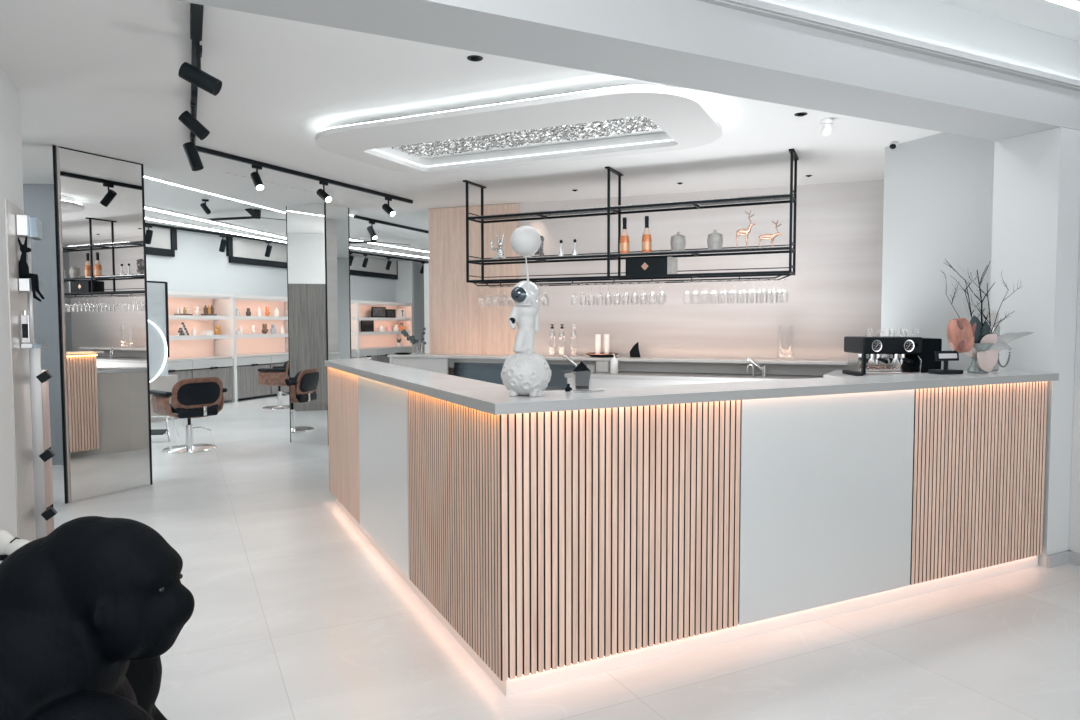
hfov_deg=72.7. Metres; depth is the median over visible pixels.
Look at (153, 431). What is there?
footrest
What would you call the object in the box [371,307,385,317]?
framed picture
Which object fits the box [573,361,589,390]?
napkin holder
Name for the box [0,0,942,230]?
ceiling
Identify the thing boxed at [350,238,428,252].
recessed light
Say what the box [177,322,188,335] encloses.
pyramid
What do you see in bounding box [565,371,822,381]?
countertop
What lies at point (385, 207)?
track spotlight
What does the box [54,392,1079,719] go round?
floor
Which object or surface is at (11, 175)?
wall
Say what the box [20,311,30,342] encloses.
perfume bottle
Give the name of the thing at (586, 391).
coaster
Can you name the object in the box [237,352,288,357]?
countertop
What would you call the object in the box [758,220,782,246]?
deer figurine
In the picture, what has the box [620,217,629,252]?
wine bottle
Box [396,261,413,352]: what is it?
column
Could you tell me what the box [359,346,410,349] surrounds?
countertop
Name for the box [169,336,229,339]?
shelf
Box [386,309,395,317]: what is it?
framed picture
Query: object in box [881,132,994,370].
wall
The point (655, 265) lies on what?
gift box
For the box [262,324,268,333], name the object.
bear figurine
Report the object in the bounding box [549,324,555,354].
carafe
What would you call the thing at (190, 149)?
track spotlight
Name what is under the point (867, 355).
espresso machine
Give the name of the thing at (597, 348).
paper cup
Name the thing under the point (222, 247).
track spotlight
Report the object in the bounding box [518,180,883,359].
wall
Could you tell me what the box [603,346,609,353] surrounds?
paper cup
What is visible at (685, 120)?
ceiling light
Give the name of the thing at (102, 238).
mirror
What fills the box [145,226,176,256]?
wall frame
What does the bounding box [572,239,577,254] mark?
glass decanter
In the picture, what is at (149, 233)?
track spotlight
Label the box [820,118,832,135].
ceiling sensor
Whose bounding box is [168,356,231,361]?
countertop
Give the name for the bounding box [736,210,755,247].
deer figurine
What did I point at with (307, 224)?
mirror
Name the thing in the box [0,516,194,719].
statue
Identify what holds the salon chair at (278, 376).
on the floor
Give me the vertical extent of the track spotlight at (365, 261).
0.298 m
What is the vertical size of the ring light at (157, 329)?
0.974 m
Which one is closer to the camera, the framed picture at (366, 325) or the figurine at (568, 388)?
the figurine at (568, 388)
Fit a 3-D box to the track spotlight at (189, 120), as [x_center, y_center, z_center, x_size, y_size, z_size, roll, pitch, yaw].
[-2.106,-1.454,4.470,0.173,0.224,0.094,-2,3,-26]
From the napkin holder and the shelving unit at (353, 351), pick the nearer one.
the napkin holder
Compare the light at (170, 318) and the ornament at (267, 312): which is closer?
the light at (170, 318)
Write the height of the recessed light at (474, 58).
0.011 m
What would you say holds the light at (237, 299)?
attached to the shelving unit at (250, 352)
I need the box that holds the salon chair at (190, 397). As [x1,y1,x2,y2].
[150,377,226,452]
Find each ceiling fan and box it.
[209,208,282,220]
[350,236,408,244]
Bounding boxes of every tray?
[201,314,216,315]
[585,353,618,356]
[864,372,918,375]
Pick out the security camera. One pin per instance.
(892, 145)
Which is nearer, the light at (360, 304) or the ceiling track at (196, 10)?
the ceiling track at (196, 10)
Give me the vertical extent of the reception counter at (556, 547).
1.102 m
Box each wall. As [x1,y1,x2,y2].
[0,64,35,537]
[146,230,424,352]
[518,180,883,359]
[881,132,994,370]
[1068,229,1079,552]
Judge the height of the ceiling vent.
0.003 m
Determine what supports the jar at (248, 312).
on the shelving unit at (250, 352)
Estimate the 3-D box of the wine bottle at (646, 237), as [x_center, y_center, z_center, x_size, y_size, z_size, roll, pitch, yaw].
[0.955,-1.119,6.565,0.090,0.330,0.090,1,3,25]
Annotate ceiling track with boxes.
[145,223,428,262]
[190,3,412,203]
[354,215,428,233]
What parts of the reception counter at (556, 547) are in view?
slat panel, oak panel, steel panel, slat panel, slat panel, steel panel, slat panel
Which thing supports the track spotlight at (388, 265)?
hanging from the ceiling track at (147, 224)
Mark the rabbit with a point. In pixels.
(500, 252)
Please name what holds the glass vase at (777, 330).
on the counter at (632, 371)
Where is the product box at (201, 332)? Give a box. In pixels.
[200,331,212,334]
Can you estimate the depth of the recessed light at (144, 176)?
7.81 m
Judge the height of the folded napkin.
0.165 m
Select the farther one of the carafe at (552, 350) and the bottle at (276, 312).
the bottle at (276, 312)
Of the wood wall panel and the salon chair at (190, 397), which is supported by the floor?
the salon chair at (190, 397)
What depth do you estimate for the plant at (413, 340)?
8.70 m
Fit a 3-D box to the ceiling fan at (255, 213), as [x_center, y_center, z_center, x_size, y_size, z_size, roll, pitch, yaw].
[-3.924,-2.092,10.631,1.222,0.125,1.411,-3,4,-43]
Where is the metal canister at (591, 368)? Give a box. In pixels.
[586,365,594,373]
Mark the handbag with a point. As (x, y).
(401, 328)
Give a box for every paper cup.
[595,346,600,353]
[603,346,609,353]
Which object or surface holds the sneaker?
on the floor
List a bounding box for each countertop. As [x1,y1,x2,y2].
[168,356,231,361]
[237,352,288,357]
[325,357,1058,414]
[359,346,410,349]
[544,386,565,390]
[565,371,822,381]
[823,370,852,377]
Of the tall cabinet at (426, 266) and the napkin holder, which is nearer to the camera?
the napkin holder
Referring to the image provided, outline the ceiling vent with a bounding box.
[225,172,311,191]
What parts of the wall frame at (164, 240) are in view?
pane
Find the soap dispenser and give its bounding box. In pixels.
[610,354,617,373]
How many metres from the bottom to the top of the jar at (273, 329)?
0.180 m
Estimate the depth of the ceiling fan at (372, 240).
13.75 m
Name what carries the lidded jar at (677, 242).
on the shelf at (788, 197)
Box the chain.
[998,349,1010,367]
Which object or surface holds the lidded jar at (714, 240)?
on the shelf at (788, 197)
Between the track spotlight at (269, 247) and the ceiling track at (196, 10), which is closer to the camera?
the ceiling track at (196, 10)
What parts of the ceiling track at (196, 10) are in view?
rail, rail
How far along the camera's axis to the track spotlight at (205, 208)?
9.56 m
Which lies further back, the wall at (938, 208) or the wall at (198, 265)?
the wall at (198, 265)
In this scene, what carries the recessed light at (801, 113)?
in the ceiling at (99, 77)
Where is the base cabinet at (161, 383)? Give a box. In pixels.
[150,375,178,421]
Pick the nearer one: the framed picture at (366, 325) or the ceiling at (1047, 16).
the ceiling at (1047, 16)
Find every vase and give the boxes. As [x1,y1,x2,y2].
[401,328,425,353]
[776,330,794,359]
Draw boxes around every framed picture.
[361,320,373,331]
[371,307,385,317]
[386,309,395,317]
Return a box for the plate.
[395,352,410,354]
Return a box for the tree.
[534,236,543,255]
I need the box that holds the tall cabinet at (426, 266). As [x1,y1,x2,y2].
[424,263,429,353]
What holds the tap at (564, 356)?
on the counter at (632, 371)
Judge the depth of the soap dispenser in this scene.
7.51 m
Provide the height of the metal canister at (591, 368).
0.085 m
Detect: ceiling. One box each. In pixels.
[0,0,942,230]
[144,178,428,264]
[937,0,1079,41]
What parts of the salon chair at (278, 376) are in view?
armrest, plate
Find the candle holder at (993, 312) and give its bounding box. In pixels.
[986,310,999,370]
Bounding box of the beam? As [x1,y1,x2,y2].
[177,0,1079,140]
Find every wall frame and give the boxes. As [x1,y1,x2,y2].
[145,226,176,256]
[226,236,397,279]
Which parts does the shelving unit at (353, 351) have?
drawer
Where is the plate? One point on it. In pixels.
(401, 353)
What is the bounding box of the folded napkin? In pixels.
[630,342,639,356]
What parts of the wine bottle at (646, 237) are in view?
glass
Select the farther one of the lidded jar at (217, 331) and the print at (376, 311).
the print at (376, 311)
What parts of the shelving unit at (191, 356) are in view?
door, drawer, panel, shelf, shelf, panel, door, drawer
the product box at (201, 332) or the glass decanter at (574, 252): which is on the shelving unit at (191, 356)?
the product box at (201, 332)
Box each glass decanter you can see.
[558,240,563,255]
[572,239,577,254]
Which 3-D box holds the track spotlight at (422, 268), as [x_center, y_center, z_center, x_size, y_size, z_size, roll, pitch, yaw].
[-3.062,-2.403,19.209,0.185,0.298,0.125,1,3,24]
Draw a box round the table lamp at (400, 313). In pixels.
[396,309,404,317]
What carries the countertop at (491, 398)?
on the reception counter at (556, 547)
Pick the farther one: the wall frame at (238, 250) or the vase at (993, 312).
the wall frame at (238, 250)
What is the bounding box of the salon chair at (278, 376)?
[258,361,289,409]
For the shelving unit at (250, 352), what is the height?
1.950 m
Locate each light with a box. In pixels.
[144,176,285,212]
[145,205,285,238]
[145,216,286,242]
[148,320,167,381]
[168,294,228,298]
[169,317,229,319]
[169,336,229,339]
[235,297,287,301]
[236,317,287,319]
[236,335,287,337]
[315,84,721,173]
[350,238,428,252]
[350,246,428,257]
[359,303,409,305]
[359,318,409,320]
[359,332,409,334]
[467,55,482,61]
[698,0,1079,91]
[794,112,807,116]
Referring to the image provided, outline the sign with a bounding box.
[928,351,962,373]
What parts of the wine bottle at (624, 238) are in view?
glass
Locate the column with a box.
[286,203,350,444]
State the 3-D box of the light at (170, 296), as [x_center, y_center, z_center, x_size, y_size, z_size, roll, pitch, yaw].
[-5.906,-1.068,12.341,0.010,0.044,1.820,1,3,21]
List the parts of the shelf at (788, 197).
post, ceiling plate, post, post, ceiling plate, post, glass shelf, glass shelf, glass rail, level frame, level frame, level frame, guard rail, guard rail, glass rail, post, ceiling plate, post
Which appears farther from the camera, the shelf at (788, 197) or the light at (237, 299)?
the light at (237, 299)
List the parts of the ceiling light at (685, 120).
crystal panel, glow plate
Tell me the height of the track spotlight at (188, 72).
0.224 m
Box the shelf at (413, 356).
[387,353,846,364]
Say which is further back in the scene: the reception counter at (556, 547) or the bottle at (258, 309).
the bottle at (258, 309)
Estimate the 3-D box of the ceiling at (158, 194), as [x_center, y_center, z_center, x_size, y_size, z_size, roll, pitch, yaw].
[-3.737,-2.152,9.769,16.000,0.070,27.000,-2,3,-26]
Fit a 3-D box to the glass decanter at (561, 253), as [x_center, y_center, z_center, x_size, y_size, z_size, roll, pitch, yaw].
[0.199,-1.051,6.918,0.054,0.162,0.053,-2,3,-26]
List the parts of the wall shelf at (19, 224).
panel, glass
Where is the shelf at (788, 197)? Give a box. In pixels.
[463,149,798,286]
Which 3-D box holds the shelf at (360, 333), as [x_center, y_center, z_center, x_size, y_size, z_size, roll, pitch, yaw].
[-3.785,-0.647,17.929,0.010,0.044,2.340,1,3,21]
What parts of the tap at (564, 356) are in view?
spout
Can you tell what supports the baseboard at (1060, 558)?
attached to the wall pier
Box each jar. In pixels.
[214,326,220,334]
[246,308,250,315]
[270,325,275,333]
[670,232,685,250]
[707,230,722,248]
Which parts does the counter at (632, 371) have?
panel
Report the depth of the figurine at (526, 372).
2.88 m
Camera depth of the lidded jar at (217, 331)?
13.11 m
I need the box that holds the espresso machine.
[842,336,941,375]
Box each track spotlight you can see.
[145,225,152,243]
[178,44,221,95]
[178,100,209,139]
[183,133,203,170]
[200,199,210,214]
[219,235,226,251]
[250,164,263,190]
[265,241,271,256]
[317,181,331,202]
[350,253,353,265]
[362,254,367,267]
[367,221,377,239]
[382,197,395,216]
[385,258,391,269]
[420,262,424,273]
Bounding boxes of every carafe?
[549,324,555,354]
[559,324,564,354]
[571,324,577,354]
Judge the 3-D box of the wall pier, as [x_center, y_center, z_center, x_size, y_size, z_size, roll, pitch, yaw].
[3.174,-0.073,4.524,0.715,2.518,0.374,-2,3,-26]
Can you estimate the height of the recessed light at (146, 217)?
0.040 m
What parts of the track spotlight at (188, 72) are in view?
stem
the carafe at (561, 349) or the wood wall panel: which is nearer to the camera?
the carafe at (561, 349)
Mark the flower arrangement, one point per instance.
(973, 338)
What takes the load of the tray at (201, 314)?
on the shelving unit at (191, 356)
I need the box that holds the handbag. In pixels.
[398,323,405,330]
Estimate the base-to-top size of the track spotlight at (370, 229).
0.240 m
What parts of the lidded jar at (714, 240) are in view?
lid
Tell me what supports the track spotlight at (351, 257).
hanging from the ceiling track at (147, 224)
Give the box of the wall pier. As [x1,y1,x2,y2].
[990,127,1079,566]
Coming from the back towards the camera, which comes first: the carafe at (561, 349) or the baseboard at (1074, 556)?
the carafe at (561, 349)
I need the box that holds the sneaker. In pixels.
[0,530,29,560]
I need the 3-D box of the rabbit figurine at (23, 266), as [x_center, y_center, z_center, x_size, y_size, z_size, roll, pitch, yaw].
[-2.925,-0.524,4.208,0.152,0.378,0.062,0,3,0]
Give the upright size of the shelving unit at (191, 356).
1.950 m
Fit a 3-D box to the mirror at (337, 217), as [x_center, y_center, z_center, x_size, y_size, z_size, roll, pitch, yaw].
[-2.375,-0.411,8.655,0.020,2.792,0.390,1,3,24]
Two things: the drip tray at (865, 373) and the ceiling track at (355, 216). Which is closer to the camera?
the drip tray at (865, 373)
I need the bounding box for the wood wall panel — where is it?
[428,203,518,375]
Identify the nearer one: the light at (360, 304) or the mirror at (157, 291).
the mirror at (157, 291)
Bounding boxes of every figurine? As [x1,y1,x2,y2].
[18,237,44,301]
[195,306,200,314]
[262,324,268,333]
[501,226,551,396]
[565,384,571,391]
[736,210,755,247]
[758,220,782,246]
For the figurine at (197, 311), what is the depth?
12.67 m
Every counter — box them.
[327,367,1047,696]
[387,353,846,390]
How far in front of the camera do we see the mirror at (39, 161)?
5.69 m
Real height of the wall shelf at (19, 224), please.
2.090 m
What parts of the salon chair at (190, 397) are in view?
armrest, plate, seat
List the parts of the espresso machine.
leg, portafilter handle, portafilter handle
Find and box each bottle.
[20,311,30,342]
[257,307,260,315]
[274,308,278,315]
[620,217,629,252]
[642,216,651,251]
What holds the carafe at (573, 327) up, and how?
on the counter at (632, 371)
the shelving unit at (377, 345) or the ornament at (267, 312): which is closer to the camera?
the ornament at (267, 312)
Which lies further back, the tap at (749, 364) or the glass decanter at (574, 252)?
the tap at (749, 364)
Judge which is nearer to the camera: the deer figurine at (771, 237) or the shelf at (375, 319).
the deer figurine at (771, 237)
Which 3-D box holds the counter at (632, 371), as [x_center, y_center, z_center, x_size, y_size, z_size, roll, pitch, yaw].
[0.678,0.502,7.789,5.220,1.052,0.764,1,3,21]
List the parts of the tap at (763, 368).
spout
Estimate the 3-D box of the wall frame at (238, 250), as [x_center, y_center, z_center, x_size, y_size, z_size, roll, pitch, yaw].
[-4.760,-2.204,16.464,0.061,0.485,5.970,1,3,21]
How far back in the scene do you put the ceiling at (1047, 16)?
3.79 m
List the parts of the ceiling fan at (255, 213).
blade, blade, motor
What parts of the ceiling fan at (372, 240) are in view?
blade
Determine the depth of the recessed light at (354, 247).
16.56 m
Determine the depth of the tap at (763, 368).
7.05 m
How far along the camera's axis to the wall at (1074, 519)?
4.30 m
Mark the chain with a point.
(1006, 364)
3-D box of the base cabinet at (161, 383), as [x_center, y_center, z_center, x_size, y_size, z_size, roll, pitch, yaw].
[-5.813,0.571,10.549,0.400,0.655,1.100,1,3,25]
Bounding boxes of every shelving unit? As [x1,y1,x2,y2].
[168,291,232,400]
[213,294,288,401]
[284,300,356,356]
[351,300,412,363]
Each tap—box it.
[563,355,579,366]
[747,358,765,376]
[747,364,753,376]
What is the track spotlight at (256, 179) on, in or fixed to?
hanging from the ceiling track at (196, 10)
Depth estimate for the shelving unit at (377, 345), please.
18.00 m
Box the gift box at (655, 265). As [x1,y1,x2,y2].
[626,257,677,274]
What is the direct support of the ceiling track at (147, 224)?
attached to the ceiling at (158, 194)
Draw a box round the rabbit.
[490,233,505,258]
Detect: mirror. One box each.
[21,143,64,503]
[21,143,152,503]
[59,148,150,501]
[147,281,169,381]
[287,203,328,444]
[326,203,349,359]
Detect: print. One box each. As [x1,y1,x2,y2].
[373,308,384,315]
[387,310,394,316]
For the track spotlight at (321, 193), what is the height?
0.205 m
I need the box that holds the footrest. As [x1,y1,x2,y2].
[151,416,178,441]
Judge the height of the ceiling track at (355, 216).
0.034 m
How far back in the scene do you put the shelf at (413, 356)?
7.70 m
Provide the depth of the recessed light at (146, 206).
11.47 m
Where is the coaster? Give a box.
[570,389,602,392]
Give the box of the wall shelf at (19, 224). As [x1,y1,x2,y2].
[5,198,56,540]
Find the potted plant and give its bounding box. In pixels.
[396,338,401,345]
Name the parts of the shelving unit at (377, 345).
door, drawer, panel, door, panel, shelf, shelf, drawer, drawer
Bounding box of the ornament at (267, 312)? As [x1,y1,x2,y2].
[265,307,269,315]
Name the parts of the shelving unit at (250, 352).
drawer, door, panel, panel, shelf, shelf, door, drawer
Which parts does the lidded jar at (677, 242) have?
lid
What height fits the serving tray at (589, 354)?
0.040 m
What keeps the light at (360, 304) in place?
attached to the shelving unit at (377, 345)
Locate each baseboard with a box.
[1046,551,1069,567]
[1067,550,1079,565]
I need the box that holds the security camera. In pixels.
[889,142,897,148]
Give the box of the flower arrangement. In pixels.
[940,257,1034,372]

